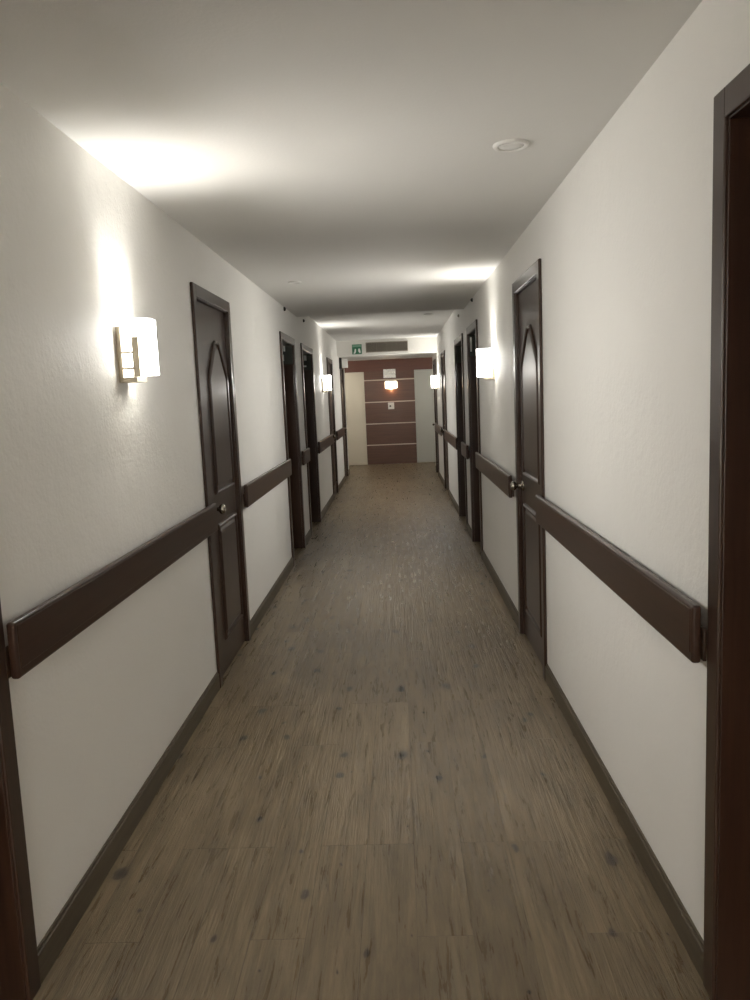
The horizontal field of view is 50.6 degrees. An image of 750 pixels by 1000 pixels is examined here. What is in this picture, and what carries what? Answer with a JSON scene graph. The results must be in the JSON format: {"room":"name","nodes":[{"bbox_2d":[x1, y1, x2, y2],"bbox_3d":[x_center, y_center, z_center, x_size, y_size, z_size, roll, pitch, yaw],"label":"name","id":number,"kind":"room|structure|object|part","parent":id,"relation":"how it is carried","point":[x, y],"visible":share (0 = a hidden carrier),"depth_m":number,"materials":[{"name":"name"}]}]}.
{"room":"hotel corridor","nodes":[
{"label":"hotel corridor","id":0,"kind":"room"},
{"bbox_2d":[0,83,348,945],"bbox_3d":[-1.101,-0.441,4.613,0.500,2.700,21.600,-2,7,2],"label":"wall","id":1,"kind":"structure","parent":0,"point":[94,466],"depth_m":2.62,"materials":[{"name":"white paint"}]},
{"bbox_2d":[0,601,40,999],"bbox_3d":[-1.115,0.295,1.472,0.414,2.050,0.880,-2,7,2],"label":"door","id":2,"kind":"structure","parent":1,"relation":"in","point":[20,979],"depth_m":1.94,"materials":[{"name":"brown wood"}]},
{"bbox_2d":[4,503,217,678],"bbox_3d":[-0.857,0.226,2.998,0.042,0.142,2.197,-2,7,2],"label":"handrail","id":3,"kind":"object","parent":1,"relation":"attached to","point":[36,634],"visible":1,"depth_m":2.41,"materials":[{"name":"brown wood"}]},
{"bbox_2d":[115,318,158,382],"bbox_3d":[-0.851,-0.533,2.844,0.122,0.220,0.122,-2,7,2],"label":"wall sconce","id":4,"kind":"object","parent":1,"relation":"attached to","point":[136,339],"visible":1,"depth_m":2.80,"materials":[{"name":"white glass"}]},
{"bbox_3d":[-0.900,-0.520,2.852,0.022,0.197,0.090,-2,7,2],"label":"wall plate","id":5,"kind":"part","parent":4,"relation":"part of","materials":[{"name":"silver metal"}]},
{"bbox_2d":[37,469,349,983],"bbox_3d":[-0.787,0.828,4.872,0.013,0.092,21.398,-2,7,2],"label":"baseboard","id":6,"kind":"structure","parent":1,"relation":"attached to","point":[63,926],"depth_m":2.69,"materials":[{"name":"brown wood"}]},
{"bbox_2d":[190,282,250,687],"bbox_3d":[-0.840,-0.097,4.399,0.125,2.050,0.860,-2,7,2],"label":"door","id":7,"kind":"structure","parent":1,"relation":"in","point":[211,320],"depth_m":4.39,"materials":[{"name":"brown wood"}]},
{"bbox_3d":[-0.818,0.048,4.153,0.077,0.062,0.062,-2,7,2],"label":"knob","id":8,"kind":"part","parent":7,"relation":"part of","materials":[{"name":"grey metal"}]},
{"bbox_3d":[-0.845,-0.071,4.491,0.014,1.636,0.470,-2,7,2],"label":"panel moulding","id":9,"kind":"part","parent":7,"relation":"part of","materials":[{"name":"brown wood"}]},
{"bbox_2d":[243,459,291,507],"bbox_3d":[-0.777,-0.157,5.918,0.042,0.142,2.094,-2,7,2],"label":"handrail","id":10,"kind":"object","parent":1,"relation":"attached to","point":[255,489],"visible":1,"depth_m":5.56,"materials":[{"name":"brown wood"}]},
{"bbox_2d":[279,331,305,565],"bbox_3d":[-0.935,-0.478,7.363,0.374,2.050,0.930,-2,7,2],"label":"door","id":11,"kind":"structure","parent":1,"relation":"in","point":[287,343],"depth_m":7.71,"materials":[{"name":"brown wood"}]},
{"bbox_3d":[-0.947,-1.390,7.642,0.306,0.174,0.008,-2,7,2],"label":"transom pane","id":12,"kind":"part","parent":11,"relation":"part of","materials":[{"name":"black glass"}]},
{"bbox_3d":[-0.905,-0.407,7.767,0.306,1.796,0.012,-2,7,2],"label":"reveal panel","id":13,"kind":"part","parent":11,"relation":"part of","materials":[{"name":"brown wood"}]},
{"bbox_2d":[302,448,309,464],"bbox_3d":[-0.708,-0.451,8.158,0.025,0.142,0.574,-2,7,2],"label":"handrail","id":14,"kind":"object","parent":1,"relation":"attached to","point":[305,453],"visible":1,"depth_m":8.05,"materials":[{"name":"brown wood"}]},
{"bbox_2d":[300,343,320,535],"bbox_3d":[-0.892,-0.683,8.929,0.374,2.050,1.090,-2,7,2],"label":"door","id":15,"kind":"structure","parent":1,"relation":"in","point":[306,352],"depth_m":9.36,"materials":[{"name":"brown wood"}]},
{"bbox_3d":[-0.902,-1.605,9.287,0.306,0.174,0.008,-2,7,2],"label":"transom pane","id":16,"kind":"part","parent":15,"relation":"part of","materials":[{"name":"black glass"}]},
{"bbox_3d":[-0.860,-0.623,9.413,0.306,1.796,0.012,-2,7,2],"label":"reveal panel","id":17,"kind":"part","parent":15,"relation":"part of","materials":[{"name":"brown wood"}]},
{"bbox_2d":[318,434,332,453],"bbox_3d":[-0.653,-0.754,10.472,0.042,0.142,2.004,-2,7,2],"label":"handrail","id":18,"kind":"object","parent":1,"relation":"attached to","point":[323,444],"visible":1,"depth_m":10.22,"materials":[{"name":"brown wood"}]},
{"bbox_2d":[321,375,331,391],"bbox_3d":[-0.641,-1.538,10.505,0.122,0.220,0.122,-2,7,2],"label":"wall sconce","id":19,"kind":"object","parent":1,"relation":"attached to","point":[326,379],"visible":1,"depth_m":10.46,"materials":[{"name":"white glass"}]},
{"bbox_2d":[326,357,338,498],"bbox_3d":[-0.636,-1.078,11.882,0.125,2.050,0.880,-2,7,2],"label":"door","id":20,"kind":"structure","parent":1,"relation":"in","point":[329,361],"depth_m":12.03,"materials":[{"name":"brown wood"}]},
{"bbox_3d":[-0.640,-1.052,11.975,0.014,1.636,0.470,-2,7,2],"label":"panel moulding","id":21,"kind":"part","parent":20,"relation":"part of","materials":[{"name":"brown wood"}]},
{"bbox_2d":[336,427,344,439],"bbox_3d":[-0.578,-1.113,13.213,0.042,0.142,1.754,-2,7,2],"label":"handrail","id":22,"kind":"object","parent":1,"relation":"attached to","point":[340,433],"visible":1,"depth_m":12.96,"materials":[{"name":"brown wood"}]},
{"bbox_2d":[339,358,347,368],"bbox_3d":[-0.552,-2.389,13.867,0.150,0.190,0.080,-2,7,2],"label":"emergency light","id":23,"kind":"object","parent":1,"relation":"attached to","point":[343,363],"visible":1,"depth_m":13.84,"materials":[{"name":"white plastic"}]},
{"bbox_2d":[340,368,348,476],"bbox_3d":[-0.565,-1.419,14.484,0.125,2.050,0.850,-2,7,2],"label":"door","id":24,"kind":"structure","parent":1,"relation":"in","point":[342,369],"depth_m":14.66,"materials":[{"name":"brown wood"}]},
{"bbox_3d":[-0.569,-1.393,14.576,0.014,1.636,0.470,-2,7,2],"label":"panel moulding","id":25,"kind":"part","parent":24,"relation":"part of","materials":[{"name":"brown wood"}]},
{"bbox_2d":[0,0,701,340],"bbox_3d":[-0.041,-1.757,5.471,3.600,0.403,23.700,-2,7,2],"label":"ceiling","id":26,"kind":"structure","parent":0,"point":[342,149],"depth_m":2.36,"materials":[{"name":"white paint"}]},
{"bbox_2d":[288,281,300,283],"bbox_3d":[-0.573,-1.550,5.654,0.096,0.010,0.096,-2,7,2],"label":"recessed light","id":27,"kind":"object","parent":26,"relation":"in","point":[289,282],"visible":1,"depth_m":5.63,"materials":[{"name":"white plastic"}]},
{"bbox_2d":[493,139,529,152],"bbox_3d":[0.467,-1.213,2.719,0.126,0.010,0.126,-2,7,2],"label":"recessed light","id":28,"kind":"object","parent":26,"relation":"in","point":[508,145],"visible":1,"depth_m":2.70,"materials":[{"name":"white plastic"}]},
{"bbox_2d":[33,462,710,999],"bbox_3d":[0.068,0.777,5.801,3.600,0.120,23.700,-2,7,2],"label":"floor","id":29,"kind":"structure","parent":0,"point":[385,792],"depth_m":2.72,"materials":[{"name":"wood"}]},
{"bbox_2d":[336,337,436,360],"bbox_3d":[0.214,-2.842,14.251,1.690,0.535,1.800,-2,7,2],"label":"wall header","id":30,"kind":"structure","parent":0,"point":[419,347],"depth_m":13.39,"materials":[{"name":"white paint"}]},
{"bbox_2d":[352,344,361,353],"bbox_3d":[-0.305,-2.542,13.391,0.164,0.164,0.009,-2,7,2],"label":"sign","id":31,"kind":"object","parent":30,"relation":"attached to","point":[357,348],"visible":1,"depth_m":13.39,"materials":[{"name":"green plastic"}]},
{"bbox_2d":[366,341,407,352],"bbox_3d":[0.198,-2.583,13.369,0.710,0.168,0.016,-2,7,2],"label":"air vent","id":32,"kind":"object","parent":30,"relation":"in","point":[390,346],"visible":1,"depth_m":13.37,"materials":[{"name":"grey metal"}]},
{"bbox_2d":[432,0,749,940],"bbox_3d":[1.086,-0.526,4.543,0.500,2.700,21.600,-2,7,2],"label":"wall","id":33,"kind":"structure","parent":0,"point":[623,244],"depth_m":2.40,"materials":[{"name":"white paint"}]},
{"bbox_2d":[431,376,438,388],"bbox_3d":[1.001,-1.966,13.260,0.122,0.220,0.122,-2,7,2],"label":"wall sconce","id":34,"kind":"object","parent":33,"relation":"attached to","point":[434,379],"visible":1,"depth_m":13.20,"materials":[{"name":"white glass"}]},
{"bbox_3d":[0.987,-1.976,13.254,0.094,0.196,0.112,-2,7,2],"label":"lamp shade","id":35,"kind":"part","parent":34,"relation":"part of","materials":[{"name":"white glass"}]},
{"bbox_2d":[432,359,438,475],"bbox_3d":[1.114,-1.496,14.428,0.125,2.075,0.850,-2,7,2],"label":"door","id":36,"kind":"structure","parent":33,"relation":"in","point":[434,360],"depth_m":14.65,"materials":[{"name":"brown wood"}]},
{"bbox_3d":[1.124,-1.447,14.434,0.014,1.636,0.530,-2,7,2],"label":"panel moulding","id":37,"kind":"part","parent":36,"relation":"part of","materials":[{"name":"brown wood"}]},
{"bbox_2d":[435,423,442,435],"bbox_3d":[1.069,-1.186,13.264,0.048,0.138,1.964,-2,7,2],"label":"handrail","id":38,"kind":"object","parent":33,"relation":"attached to","point":[437,427],"visible":0.88,"depth_m":12.94,"materials":[{"name":"brown wood"}]},
{"bbox_2d":[440,350,448,489],"bbox_3d":[1.043,-1.155,11.826,0.125,2.075,0.880,-2,7,2],"label":"door","id":39,"kind":"structure","parent":33,"relation":"in","point":[442,355],"depth_m":12.02,"materials":[{"name":"brown wood"}]},
{"bbox_3d":[1.053,-1.106,11.832,0.014,1.636,0.530,-2,7,2],"label":"panel moulding","id":40,"kind":"part","parent":39,"relation":"part of","materials":[{"name":"brown wood"}]},
{"bbox_2d":[444,430,458,449],"bbox_3d":[0.987,-0.795,10.286,0.048,0.138,2.274,-2,7,2],"label":"handrail","id":41,"kind":"object","parent":33,"relation":"attached to","point":[451,439],"visible":1,"depth_m":9.87,"materials":[{"name":"brown wood"}]},
{"bbox_2d":[454,333,467,529],"bbox_3d":[1.137,-0.774,8.862,0.374,2.075,1.090,-2,7,2],"label":"door","id":42,"kind":"structure","parent":33,"relation":"in","point":[458,342],"depth_m":9.29,"materials":[{"name":"brown wood"}]},
{"bbox_3d":[1.099,-1.695,9.221,0.306,0.199,0.008,-2,7,2],"label":"transom pane","id":43,"kind":"part","parent":42,"relation":"part of","materials":[{"name":"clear glass"}]},
{"bbox_3d":[1.142,-0.700,9.348,0.306,1.796,0.012,-2,7,2],"label":"reveal panel","id":44,"kind":"part","parent":42,"relation":"part of","materials":[{"name":"brown wood"}]},
{"bbox_2d":[461,442,469,458],"bbox_3d":[0.920,-0.509,8.106,0.031,0.138,0.674,-2,7,2],"label":"handrail","id":45,"kind":"object","parent":33,"relation":"attached to","point":[465,452],"visible":1,"depth_m":7.91,"materials":[{"name":"brown wood"}]},
{"bbox_2d":[466,319,482,558],"bbox_3d":[1.094,-0.568,7.296,0.374,2.075,0.930,-2,7,2],"label":"door","id":46,"kind":"structure","parent":33,"relation":"in","point":[472,329],"depth_m":7.65,"materials":[{"name":"brown wood"}]},
{"bbox_3d":[1.054,-1.479,7.575,0.306,0.199,0.008,-2,7,2],"label":"transom pane","id":47,"kind":"part","parent":46,"relation":"part of","materials":[{"name":"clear glass"}]},
{"bbox_3d":[1.097,-0.484,7.702,0.306,1.796,0.012,-2,7,2],"label":"reveal panel","id":48,"kind":"part","parent":46,"relation":"part of","materials":[{"name":"brown wood"}]},
{"bbox_2d":[476,348,494,379],"bbox_3d":[0.795,-0.975,5.707,0.122,0.220,0.122,-2,7,2],"label":"wall sconce","id":49,"kind":"object","parent":33,"relation":"attached to","point":[485,357],"visible":1,"depth_m":5.65,"materials":[{"name":"white glass"}]},
{"bbox_3d":[0.845,-0.965,5.702,0.022,0.197,0.090,-2,7,2],"label":"wall plate","id":50,"kind":"part","parent":49,"relation":"part of","materials":[{"name":"silver metal"}]},
{"bbox_2d":[475,452,513,497],"bbox_3d":[0.867,-0.216,5.865,0.048,0.138,2.094,-2,7,2],"label":"handrail","id":51,"kind":"object","parent":33,"relation":"attached to","point":[494,473],"visible":0.88,"depth_m":5.49,"materials":[{"name":"brown wood"}]},
{"bbox_2d":[510,258,546,679],"bbox_3d":[0.837,-0.169,4.306,0.125,2.075,0.865,-2,7,2],"label":"door","id":52,"kind":"structure","parent":33,"relation":"in","point":[527,289],"depth_m":4.32,"materials":[{"name":"brown wood"}]},
{"bbox_3d":[0.827,-0.083,4.625,0.077,0.062,0.062,-2,7,2],"label":"knob","id":53,"kind":"part","parent":52,"relation":"part of","materials":[{"name":"grey metal"}]},
{"bbox_3d":[0.848,-0.120,4.312,0.014,1.636,0.530,-2,7,2],"label":"panel moulding","id":54,"kind":"part","parent":52,"relation":"part of","materials":[{"name":"brown wood"}]},
{"bbox_2d":[435,465,703,981],"bbox_3d":[0.888,0.763,4.818,0.013,0.092,21.398,-2,7,2],"label":"baseboard","id":55,"kind":"structure","parent":33,"relation":"attached to","point":[683,924],"depth_m":2.59,"materials":[{"name":"brown wood"}]},
{"bbox_2d":[535,495,706,662],"bbox_3d":[0.785,0.176,2.875,0.048,0.138,2.119,-2,7,2],"label":"handrail","id":56,"kind":"object","parent":33,"relation":"attached to","point":[675,616],"visible":1,"depth_m":2.28,"materials":[{"name":"brown wood"}]},
{"bbox_2d":[703,64,749,999],"bbox_3d":[0.953,0.216,1.375,0.414,2.058,0.862,-2,7,2],"label":"door","id":57,"kind":"structure","parent":33,"relation":"in","point":[726,955],"depth_m":1.75,"materials":[{"name":"brown wood"}]},
{"bbox_3d":[0.326,-2.146,17.265,3.600,2.700,0.200,-2,7,2],"label":"wall","id":58,"kind":"structure","parent":0,"visible":0},
{"bbox_2d":[345,372,367,464],"bbox_3d":[-0.507,-1.751,17.221,0.608,1.998,0.033,-2,7,2],"label":"door","id":59,"kind":"structure","parent":58,"relation":"in","point":[354,390],"depth_m":17.21,"materials":[{"name":"beige wood"}]},
{"bbox_2d":[344,357,432,372],"bbox_3d":[0.289,-2.923,17.047,3.200,0.299,0.031,-2,7,2],"label":"panelling","id":60,"kind":"object","parent":58,"relation":"attached to","point":[405,363],"visible":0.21,"depth_m":17.03,"materials":[{"name":"brown wood"}]},
{"bbox_2d":[364,370,416,464],"bbox_3d":[0.339,-1.784,17.193,1.082,2.000,0.035,-2,7,2],"label":"panelling","id":61,"kind":"object","parent":58,"relation":"attached to","point":[390,433],"visible":1,"depth_m":17.18,"materials":[{"name":"brown wood"}]},
{"bbox_2d":[383,369,395,377],"bbox_3d":[0.311,-2.718,17.048,0.264,0.190,0.020,-2,7,2],"label":"metal plaque","id":62,"kind":"object","parent":61,"relation":"attached to","point":[387,373],"visible":1,"depth_m":17.04,"materials":[{"name":"silver metal"}]},
{"bbox_2d":[385,380,396,388],"bbox_3d":[0.346,-2.478,17.056,0.260,0.190,0.066,-2,7,2],"label":"lamp","id":63,"kind":"object","parent":61,"relation":"attached to","point":[389,384],"visible":1,"depth_m":17.03,"materials":[{"name":"white glass"}]},
{"bbox_2d":[388,402,393,408],"bbox_3d":[0.348,-2.035,17.136,0.132,0.144,0.022,-2,7,2],"label":"plate","id":64,"kind":"object","parent":61,"relation":"attached to","point":[390,404],"visible":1,"depth_m":17.13,"materials":[{"name":"white plastic"}]},
{"bbox_2d":[414,369,435,462],"bbox_3d":[1.173,-1.815,17.167,0.586,1.998,0.033,-2,7,2],"label":"door","id":65,"kind":"structure","parent":58,"relation":"in","point":[424,397],"depth_m":17.16,"materials":[{"name":"grey wood"}]}
]}

